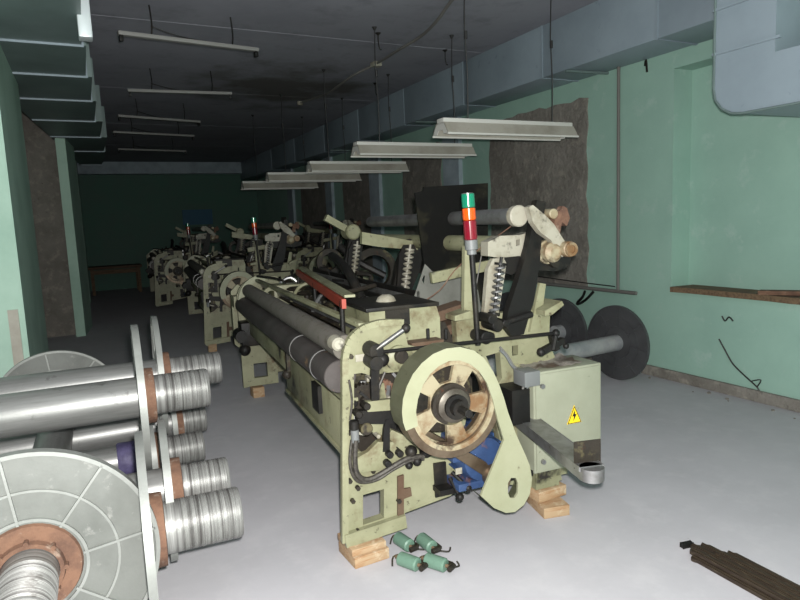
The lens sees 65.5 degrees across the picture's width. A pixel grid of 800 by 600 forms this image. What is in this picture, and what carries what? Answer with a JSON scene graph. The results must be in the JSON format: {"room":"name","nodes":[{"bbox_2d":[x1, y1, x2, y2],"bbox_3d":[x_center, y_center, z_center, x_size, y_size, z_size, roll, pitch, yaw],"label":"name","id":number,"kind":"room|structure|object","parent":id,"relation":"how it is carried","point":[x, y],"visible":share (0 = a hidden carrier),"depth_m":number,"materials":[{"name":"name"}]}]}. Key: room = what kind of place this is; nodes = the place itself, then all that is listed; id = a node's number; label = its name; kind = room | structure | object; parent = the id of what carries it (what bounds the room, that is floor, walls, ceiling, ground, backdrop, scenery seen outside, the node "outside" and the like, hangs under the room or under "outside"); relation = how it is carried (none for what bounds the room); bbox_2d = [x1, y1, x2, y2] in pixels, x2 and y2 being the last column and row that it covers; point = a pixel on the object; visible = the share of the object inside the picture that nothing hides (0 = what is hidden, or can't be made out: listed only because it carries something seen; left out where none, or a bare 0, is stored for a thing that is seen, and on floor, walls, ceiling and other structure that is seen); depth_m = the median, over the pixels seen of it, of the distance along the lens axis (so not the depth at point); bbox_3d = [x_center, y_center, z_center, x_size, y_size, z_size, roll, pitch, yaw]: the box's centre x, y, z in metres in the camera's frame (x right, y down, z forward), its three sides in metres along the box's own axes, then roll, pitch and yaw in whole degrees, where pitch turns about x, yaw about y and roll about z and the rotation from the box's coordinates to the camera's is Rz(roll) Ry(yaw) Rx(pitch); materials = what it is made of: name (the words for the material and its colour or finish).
{"room":"textile factory","nodes":[
{"label":"textile factory","id":0,"kind":"room"},
{"bbox_2d":[0,45,48,377],"bbox_3d":[-6.790,-0.242,3.005,8.595,3.280,1.900,-6,8,-26],"label":"wall","id":1,"kind":"structure","parent":0,"point":[20,281],"depth_m":4.32,"materials":[{"name":"green paint"}]},
{"bbox_2d":[7,309,23,365],"bbox_3d":[-2.542,0.471,4.159,0.060,0.820,0.015,-6,8,-26],"label":"strip","id":2,"kind":"object","parent":1,"relation":"attached to","point":[13,316],"visible":0.36,"depth_m":4.12,"materials":[{"name":"ceramic"}]},
{"bbox_2d":[21,111,75,337],"bbox_3d":[-8.733,-0.675,7.014,8.760,3.280,0.750,-6,8,-26],"label":"wall","id":3,"kind":"structure","parent":0,"point":[41,155],"depth_m":9.06,"materials":[{"name":"grey concrete"}]},
{"bbox_2d":[55,138,92,336],"bbox_3d":[-4.945,-1.142,9.422,0.225,3.280,1.000,-6,8,-26],"label":"pillar","id":4,"kind":"structure","parent":0,"point":[66,164],"depth_m":9.09,"materials":[{"name":"green paint"}]},
{"bbox_2d":[75,160,90,302],"bbox_3d":[-6.931,-1.581,13.493,0.120,3.280,0.500,-6,8,-26],"label":"pillar","id":5,"kind":"structure","parent":0,"point":[75,160],"depth_m":13.45,"materials":[{"name":"green paint"}]},
{"bbox_2d":[78,174,258,290],"bbox_3d":[-9.724,-1.696,15.301,14.520,3.280,0.250,-6,8,-26],"label":"wall","id":6,"kind":"structure","parent":0,"point":[125,217],"depth_m":16.62,"materials":[{"name":"green paint"}]},
{"bbox_2d":[77,162,241,174],"bbox_3d":[-10.108,-3.099,14.647,13.520,0.300,0.300,-6,8,-26],"label":"trim","id":7,"kind":"structure","parent":6,"relation":"attached to","point":[108,168],"depth_m":16.38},
{"bbox_2d":[182,209,212,224],"bbox_3d":[-5.588,-2.289,17.174,0.793,0.411,0.040,-6,8,-26],"label":"notice board","id":8,"kind":"object","parent":6,"relation":"attached to","point":[201,216],"visible":1,"depth_m":17.16,"materials":[{"name":"blue"}]},
{"bbox_2d":[286,169,296,234],"bbox_3d":[-2.566,-1.725,14.960,0.070,2.830,0.400,-6,8,-26],"label":"pillar","id":9,"kind":"structure","parent":0,"point":[290,192],"depth_m":14.79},
{"bbox_2d":[323,157,336,264],"bbox_3d":[-1.383,-1.476,12.630,0.070,2.830,0.350,-6,8,-26],"label":"pillar","id":10,"kind":"structure","parent":0,"point":[329,186],"depth_m":12.49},
{"bbox_2d":[89,0,597,161],"bbox_3d":[-5.190,-2.474,6.000,14.520,0.250,20.800,-6,8,-26],"label":"ceiling","id":11,"kind":"structure","parent":0,"point":[295,40],"depth_m":6.67,"materials":[{"name":"paint"}]},
{"bbox_2d":[0,0,106,165],"bbox_3d":[-3.656,-2.191,6.480,1.028,0.560,12.841,-6,8,-24],"label":"duct","id":12,"kind":"object","parent":11,"relation":"hanging from","point":[44,44],"visible":0.95,"depth_m":5.14,"materials":[{"name":"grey metal"}]},
{"bbox_2d":[118,136,185,153],"bbox_3d":[-4.765,-2.978,11.976,1.262,0.306,0.060,-8,9,-35],"label":"lamp","id":13,"kind":"object","parent":11,"relation":"hanging from","point":[119,149],"visible":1,"depth_m":11.92,"materials":[{"name":"grey metal"}]},
{"bbox_2d":[112,118,194,139],"bbox_3d":[-3.941,-2.757,9.982,1.268,0.306,0.060,-8,9,-38],"label":"lamp","id":14,"kind":"object","parent":11,"relation":"hanging from","point":[113,132],"visible":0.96,"depth_m":9.92,"materials":[{"name":"grey metal"}]},
{"bbox_2d":[117,99,200,125],"bbox_3d":[-3.336,-2.611,8.647,1.139,0.306,0.060,-9,10,-41],"label":"lamp","id":15,"kind":"object","parent":11,"relation":"hanging from","point":[119,116],"visible":1,"depth_m":8.60,"materials":[{"name":"grey metal"}]},
{"bbox_2d":[128,68,231,98],"bbox_3d":[-2.472,-2.437,7.008,1.111,0.306,0.060,-5,8,-20],"label":"lamp","id":16,"kind":"object","parent":11,"relation":"hanging from","point":[175,91],"visible":1,"depth_m":6.99,"materials":[{"name":"white metal"},{"name":"painted metal"}]},
{"bbox_2d":[117,5,258,57],"bbox_3d":[-1.727,-2.230,5.145,1.145,0.306,0.060,-7,9,-34],"label":"lamp","id":17,"kind":"object","parent":11,"relation":"hanging from","point":[184,40],"visible":1,"depth_m":5.09,"materials":[{"name":"white painted steel"},{"name":"glass"}]},
{"bbox_2d":[241,115,318,189],"bbox_3d":[-2.015,-2.432,10.264,1.258,1.182,0.236,-6,8,-26],"label":"lamp","id":18,"kind":"object","parent":11,"relation":"hanging from","point":[245,185],"visible":0.94,"depth_m":10.23,"materials":[{"name":"metal"}]},
{"bbox_2d":[265,94,361,182],"bbox_3d":[-1.249,-2.277,8.811,1.368,1.182,0.236,-6,8,-26],"label":"lamp","id":19,"kind":"object","parent":11,"relation":"hanging from","point":[271,177],"visible":0.91,"depth_m":8.78,"materials":[{"name":"metal"}]},
{"bbox_2d":[306,69,408,173],"bbox_3d":[-0.528,-2.139,7.501,1.268,1.182,0.236,-6,8,-26],"label":"hanging lamp","id":20,"kind":"object","parent":11,"relation":"hanging from","point":[328,166],"visible":0.95,"depth_m":7.48,"materials":[{"name":"metal"}]},
{"bbox_2d":[297,0,453,105],"bbox_3d":[-0.256,-2.565,6.574,0.402,0.106,5.594,-5,8,-22],"label":"cable","id":21,"kind":"object","parent":11,"relation":"attached to","point":[378,63],"visible":0.98,"depth_m":6.69,"materials":[{"name":"grey plastic"}]},
{"bbox_2d":[375,32,381,49],"bbox_3d":[-0.206,-2.472,5.947,0.059,0.155,0.060,-6,8,-26],"label":"ceiling hook","id":22,"kind":"object","parent":11,"relation":"hanging from","point":[376,33],"visible":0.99,"depth_m":5.94,"materials":[{"name":"black metal"}]},
{"bbox_2d":[350,26,476,157],"bbox_3d":[0.126,-1.978,5.992,1.268,1.172,0.236,-6,8,-26],"label":"hanging lamp","id":23,"kind":"object","parent":11,"relation":"hanging from","point":[360,149],"visible":0.98,"depth_m":5.98,"materials":[{"name":"metal"}]},
{"bbox_2d":[432,0,578,140],"bbox_3d":[0.840,-1.874,4.901,1.258,1.162,0.236,-6,8,-26],"label":"hanging lamp","id":24,"kind":"object","parent":11,"relation":"hanging from","point":[449,128],"visible":1,"depth_m":4.89,"materials":[{"name":"metal"}]},
{"bbox_2d":[240,0,799,179],"bbox_3d":[-0.685,-2.454,10.146,0.819,1.218,16.696,-6,8,-26],"label":"ventilation duct","id":25,"kind":"object","parent":11,"relation":"hanging from","point":[756,53],"visible":0.93,"depth_m":5.36,"materials":[{"name":"metal"}]},
{"bbox_2d":[368,158,385,282],"bbox_3d":[-0.381,-1.264,10.655,0.070,2.830,0.400,-6,8,-26],"label":"pillar","id":26,"kind":"structure","parent":0,"point":[375,179],"depth_m":10.57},
{"bbox_2d":[47,285,799,599],"bbox_3d":[-5.046,0.960,6.441,14.520,0.120,20.800,-6,8,-26],"label":"floor","id":27,"kind":"structure","parent":0,"point":[682,464],"depth_m":3.21,"materials":[{"name":"paint"}]},
{"bbox_2d":[0,350,159,599],"bbox_3d":[-1.620,0.801,2.863,0.800,0.800,2.490,-6,8,-26],"label":"beam","id":28,"kind":"structure","parent":27,"relation":"on","point":[71,522],"depth_m":2.09,"materials":[{"name":"metal"}]},
{"bbox_2d":[0,407,207,453],"bbox_3d":[-2.108,0.835,3.518,1.951,0.400,0.400,-6,8,-26],"label":"beam","id":29,"kind":"structure","parent":28,"relation":"on","point":[95,436],"depth_m":3.64,"materials":[{"name":"metal"}]},
{"bbox_2d":[81,423,205,473],"bbox_3d":[-1.978,0.908,3.068,1.951,0.400,0.400,-6,8,-26],"label":"beam","id":30,"kind":"structure","parent":28,"relation":"on","point":[189,447],"depth_m":3.29,"materials":[{"name":"metal"}]},
{"bbox_2d":[0,316,221,433],"bbox_3d":[-2.045,0.487,3.157,2.201,0.660,0.660,-6,8,-24],"label":"beam","id":31,"kind":"structure","parent":30,"relation":"on","point":[161,363],"depth_m":3.29,"materials":[{"name":"metal"}]},
{"bbox_2d":[88,263,141,295],"bbox_3d":[-7.076,-0.521,15.504,1.200,0.680,0.700,-6,8,-26],"label":"bench","id":32,"kind":"object","parent":27,"relation":"on","point":[137,266],"visible":0.92,"depth_m":15.23,"materials":[{"name":"brown wood"}]},
{"bbox_2d":[146,223,220,305],"bbox_3d":[-4.585,-0.837,13.176,1.499,1.534,3.666,-5,8,-23],"label":"loom","id":33,"kind":"object","parent":27,"relation":"on","point":[164,280],"visible":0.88,"depth_m":11.87,"materials":[{"name":"paint"}]},
{"bbox_2d":[134,431,243,599],"bbox_3d":[-0.920,0.872,2.334,0.574,0.750,0.586,0,8,17],"label":"beam","id":34,"kind":"structure","parent":27,"relation":"on","point":[207,518],"depth_m":2.32,"materials":[{"name":"metal"}]},
{"bbox_2d":[0,324,210,469],"bbox_3d":[-1.863,0.508,2.518,2.101,0.660,0.660,-6,8,-24],"label":"beam","id":35,"kind":"structure","parent":34,"relation":"on","point":[144,396],"depth_m":2.68,"materials":[{"name":"metal"}]},
{"bbox_2d":[126,419,230,561],"bbox_3d":[-0.993,0.797,2.617,0.506,0.580,0.473,0,8,18],"label":"beam","id":36,"kind":"structure","parent":34,"relation":"on","point":[174,480],"depth_m":2.58,"materials":[{"name":"metal"}]},
{"bbox_2d":[208,344,216,351],"bbox_3d":[-2.310,0.579,7.653,0.100,0.099,0.120,-5,8,-22],"label":"wood block","id":37,"kind":"object","parent":27,"relation":"on","point":[212,348],"visible":0.8,"depth_m":7.60,"materials":[{"name":"brown wood"}]},
{"bbox_2d":[182,217,301,345],"bbox_3d":[-2.326,-0.400,9.030,1.499,1.534,3.666,-5,8,-22],"label":"loom","id":38,"kind":"object","parent":37,"relation":"on","point":[209,281],"visible":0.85,"depth_m":7.84,"materials":[{"name":"paint"}]},
{"bbox_2d":[252,227,257,234],"bbox_3d":[-1.797,-0.853,7.704,0.066,0.091,0.062,-5,8,-22],"label":"lamp","id":39,"kind":"object","parent":38,"relation":"on","point":[254,230],"depth_m":7.68,"materials":[{"name":"red plastic"}]},
{"bbox_2d":[250,385,264,397],"bbox_3d":[-1.270,0.811,5.540,0.100,0.090,0.120,-6,8,-27],"label":"wood block","id":40,"kind":"object","parent":27,"relation":"on","point":[258,391],"visible":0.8,"depth_m":5.49,"materials":[{"name":"brown wood"}]},
{"bbox_2d":[259,218,371,277],"bbox_3d":[-1.725,-0.811,12.045,1.499,1.534,3.666,-5,8,-22],"label":"loom","id":41,"kind":"object","parent":27,"relation":"on","point":[307,253],"visible":0.38,"depth_m":10.87,"materials":[{"name":"paint"}]},
{"bbox_2d":[339,542,388,568],"bbox_3d":[-0.165,1.133,2.824,0.170,0.050,0.180,-6,8,-29],"label":"wood block","id":42,"kind":"object","parent":27,"relation":"on","point":[359,561],"visible":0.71,"depth_m":2.75,"materials":[{"name":"brown wood"}]},
{"bbox_2d":[337,532,385,556],"bbox_3d":[-0.175,1.091,2.826,0.165,0.032,0.180,-6,8,-26],"label":"wood block","id":43,"kind":"object","parent":42,"relation":"on","point":[378,543],"visible":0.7,"depth_m":2.75,"materials":[{"name":"brown wood"}]},
{"bbox_2d":[230,183,604,547],"bbox_3d":[-0.156,0.101,4.077,1.504,1.619,3.924,-5,8,-22],"label":"loom","id":44,"kind":"object","parent":43,"relation":"on","point":[380,371],"visible":1,"depth_m":2.98,"materials":[{"name":"paint"}]},
{"bbox_2d":[349,419,358,430],"bbox_3d":[-0.197,0.536,2.669,0.044,0.040,0.044,-5,8,-22],"label":"connector","id":45,"kind":"object","parent":44,"relation":"on","point":[354,423],"depth_m":2.65,"materials":[{"name":"black metal"}]},
{"bbox_2d":[350,429,358,442],"bbox_3d":[-0.194,0.585,2.676,0.036,0.060,0.036,-5,8,-22],"label":"connector","id":46,"kind":"object","parent":44,"relation":"on","point":[354,433],"depth_m":2.66,"materials":[{"name":"grey metal"}]},
{"bbox_2d":[461,193,474,207],"bbox_3d":[0.312,-0.456,2.855,0.064,0.067,0.062,-5,8,-22],"label":"lamp","id":47,"kind":"object","parent":44,"relation":"on","point":[467,199],"depth_m":2.83,"materials":[{"name":"teal plastic"}]},
{"bbox_2d":[462,208,475,220],"bbox_3d":[0.318,-0.395,2.864,0.064,0.058,0.062,-5,8,-22],"label":"lamp","id":48,"kind":"object","parent":44,"relation":"on","point":[468,214],"depth_m":2.84,"materials":[{"name":"orange plastic"}]},
{"bbox_2d":[463,220,476,239],"bbox_3d":[0.324,-0.323,2.874,0.066,0.091,0.062,-5,8,-22],"label":"lamp","id":49,"kind":"object","parent":44,"relation":"on","point":[469,226],"depth_m":2.85,"materials":[{"name":"red plastic"}]},
{"bbox_2d":[516,353,581,368],"bbox_3d":[0.745,0.315,3.184,0.328,0.018,0.222,-5,8,-22],"label":"plastic film","id":50,"kind":"object","parent":44,"relation":"on","point":[560,359],"visible":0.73,"depth_m":3.15,"materials":[{"name":"plastic"}]},
{"bbox_2d":[390,532,423,552],"bbox_3d":[0.044,1.109,2.876,0.131,0.063,0.179,-8,9,-35],"label":"roller","id":51,"kind":"object","parent":27,"relation":"on","point":[401,540],"visible":0.88,"depth_m":2.83,"materials":[{"name":"green metal"}]},
{"bbox_2d":[391,551,427,571],"bbox_3d":[0.058,1.129,2.718,0.179,0.063,0.131,3,9,37],"label":"roller","id":52,"kind":"object","parent":27,"relation":"on","point":[403,559],"visible":0.85,"depth_m":2.67,"materials":[{"name":"green metal"}]},
{"bbox_2d":[414,532,450,553],"bbox_3d":[0.151,1.107,2.856,0.131,0.063,0.179,-6,8,-29],"label":"roller","id":53,"kind":"object","parent":27,"relation":"on","point":[426,542],"visible":0.91,"depth_m":2.81,"materials":[{"name":"green metal"}]},
{"bbox_2d":[419,552,459,572],"bbox_3d":[0.173,1.126,2.702,0.179,0.063,0.131,3,9,35],"label":"roller","id":54,"kind":"object","parent":27,"relation":"on","point":[435,562],"visible":0.85,"depth_m":2.65,"materials":[{"name":"green metal"}]},
{"bbox_2d":[499,292,512,352],"bbox_3d":[1.256,0.241,6.862,0.250,0.670,0.670,-7,8,-30],"label":"beam","id":55,"kind":"structure","parent":27,"relation":"on","point":[504,297],"depth_m":6.91,"materials":[{"name":"black metal"}]},
{"bbox_2d":[526,497,569,518],"bbox_3d":[0.756,1.043,3.203,0.140,0.055,0.220,-4,7,-13],"label":"wood block","id":56,"kind":"object","parent":27,"relation":"on","point":[556,507],"visible":0.56,"depth_m":3.11,"materials":[{"name":"brown wood"}]},
{"bbox_2d":[529,481,565,502],"bbox_3d":[0.744,0.982,3.246,0.180,0.055,0.160,-6,8,-27],"label":"wood block","id":57,"kind":"object","parent":56,"relation":"on","point":[541,495],"visible":0.49,"depth_m":3.17,"materials":[{"name":"brown wood"}]},
{"bbox_2d":[451,305,649,414],"bbox_3d":[1.212,0.465,5.127,2.011,0.670,0.670,-7,8,-30],"label":"beam","id":58,"kind":"structure","parent":27,"relation":"on","point":[617,338],"depth_m":5.45,"materials":[{"name":"black metal"}]},
{"bbox_2d":[549,298,587,342],"bbox_3d":[1.626,0.313,6.179,0.250,0.670,0.670,-7,8,-30],"label":"beam","id":59,"kind":"structure","parent":27,"relation":"on","point":[569,320],"depth_m":6.04,"materials":[{"name":"grey metal"}]},
{"bbox_2d":[680,540,693,548],"bbox_3d":[1.280,1.094,2.777,0.059,0.026,0.028,-4,8,-15],"label":"scrap","id":60,"kind":"object","parent":27,"relation":"on","point":[686,544],"visible":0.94,"depth_m":2.77,"materials":[{"name":"black metal"}]},
{"bbox_2d":[701,542,720,552],"bbox_3d":[1.509,1.127,2.440,0.039,0.019,0.762,-6,8,-25],"label":"strip","id":61,"kind":"object","parent":27,"relation":"on","point":[709,547],"visible":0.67,"depth_m":2.74,"materials":[{"name":"brown wood"}]},
{"bbox_2d":[690,547,791,599],"bbox_3d":[1.424,1.131,2.356,0.058,0.039,0.782,-6,8,-25],"label":"strip","id":62,"kind":"object","parent":27,"relation":"on","point":[718,571],"depth_m":2.50,"materials":[{"name":"brown wood"}]},
{"bbox_2d":[690,543,799,596],"bbox_3d":[1.495,1.123,2.394,0.054,0.039,0.872,-6,8,-25],"label":"strip","id":63,"kind":"object","parent":27,"relation":"on","point":[699,547],"depth_m":2.55,"materials":[{"name":"brown wood"}]},
{"bbox_2d":[727,550,799,589],"bbox_3d":[1.584,1.133,2.365,0.039,0.019,0.762,-6,8,-24],"label":"strip","id":64,"kind":"object","parent":27,"relation":"on","point":[737,555],"visible":0.57,"depth_m":2.55,"materials":[{"name":"brown wood"}]},
{"bbox_3d":[1.438,1.135,2.397,0.039,0.019,0.762,-6,8,-24],"label":"strip","id":65,"kind":"object","parent":27,"relation":"on","visible":0},
{"bbox_2d":[719,556,799,599],"bbox_3d":[1.508,1.127,2.284,0.039,0.019,0.762,-6,8,-25],"label":"strip","id":66,"kind":"object","parent":65,"relation":"on","point":[736,566],"visible":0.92,"depth_m":2.46,"materials":[{"name":"brown wood"}]},
{"bbox_2d":[442,117,462,185],"bbox_3d":[0.741,-1.028,8.445,0.070,2.830,0.400,-6,8,-26],"label":"pillar","id":67,"kind":"structure","parent":0,"point":[452,167],"depth_m":8.29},
{"bbox_2d":[256,39,799,399],"bbox_3d":[0.801,-1.328,8.995,0.600,3.280,20.500,-6,8,-26],"label":"wall","id":68,"kind":"structure","parent":0,"point":[710,196],"depth_m":5.34,"materials":[{"name":"green paint"}]},
{"bbox_2d":[301,182,327,248],"bbox_3d":[-1.881,-1.768,13.612,0.012,1.840,1.641,-6,8,-26],"label":"window","id":69,"kind":"structure","parent":68,"relation":"in","point":[313,201],"depth_m":13.53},
{"bbox_2d":[342,173,372,265],"bbox_3d":[-0.776,-1.534,11.438,0.012,1.842,1.339,-6,8,-26],"label":"window","id":70,"kind":"structure","parent":68,"relation":"in","point":[356,195],"depth_m":11.29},
{"bbox_2d":[402,142,441,273],"bbox_3d":[0.331,-1.327,9.251,0.012,1.891,1.214,-6,8,-26],"label":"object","id":71,"kind":"structure","parent":68,"relation":"in","point":[423,172],"depth_m":9.34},
{"bbox_2d":[489,98,588,285],"bbox_3d":[1.497,-1.135,6.941,0.012,1.922,1.693,-6,8,-26],"label":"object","id":72,"kind":"structure","parent":68,"relation":"in","point":[555,173],"depth_m":6.64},
{"bbox_2d":[565,70,608,74],"bbox_3d":[1.729,-2.106,5.750,0.473,0.020,0.025,-5,8,-20],"label":"bracket","id":73,"kind":"object","parent":68,"relation":"attached to","point":[566,71],"visible":1,"depth_m":5.74,"materials":[{"name":"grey metal"}]},
{"bbox_2d":[537,67,637,294],"bbox_3d":[1.657,-1.184,6.516,0.042,2.107,2.100,-6,8,-26],"label":"pipe","id":74,"kind":"object","parent":68,"relation":"attached to","point":[617,290],"visible":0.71,"depth_m":5.85,"materials":[{"name":"grey"}]},
{"bbox_2d":[576,290,593,304],"bbox_3d":[1.851,-0.017,6.272,0.090,0.172,0.250,-6,8,-26],"label":"cable","id":75,"kind":"object","parent":74,"relation":"hanging from","point":[579,302],"visible":1,"depth_m":6.25,"materials":[{"name":"black rubber"}]},
{"bbox_2d":[644,59,647,71],"bbox_3d":[2.146,-2.042,5.427,0.017,0.108,0.042,-6,8,-26],"label":"wire hook","id":76,"kind":"object","parent":68,"relation":"attached to","point":[645,61],"visible":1,"depth_m":5.42,"materials":[{"name":"black metal"}]},
{"bbox_2d":[585,356,799,412],"bbox_3d":[0.246,0.211,9.723,0.035,0.090,19.000,-6,8,-26],"label":"baseboard","id":77,"kind":"structure","parent":68,"relation":"attached to","point":[780,401],"depth_m":5.00,"materials":[{"name":"wood"}]},
{"bbox_2d":[670,284,799,304],"bbox_3d":[2.971,0.006,4.393,0.274,0.045,2.320,-6,8,-26],"label":"board","id":78,"kind":"object","parent":68,"relation":"on","point":[751,294],"visible":0.97,"depth_m":4.91,"materials":[{"name":"brown wood"}]},
{"bbox_2d":[758,290,799,295],"bbox_3d":[2.838,-0.054,4.572,0.352,0.040,0.090,4,10,43],"label":"board","id":79,"kind":"object","parent":78,"relation":"on","point":[760,292],"visible":1,"depth_m":4.57,"materials":[{"name":"brown wood"}]},
{"bbox_2d":[718,339,760,390],"bbox_3d":[2.675,0.511,4.905,0.012,0.364,0.369,-6,8,-26],"label":"loose wire","id":80,"kind":"object","parent":68,"relation":"hanging from","point":[733,364],"visible":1,"depth_m":4.90,"materials":[{"name":"black"}]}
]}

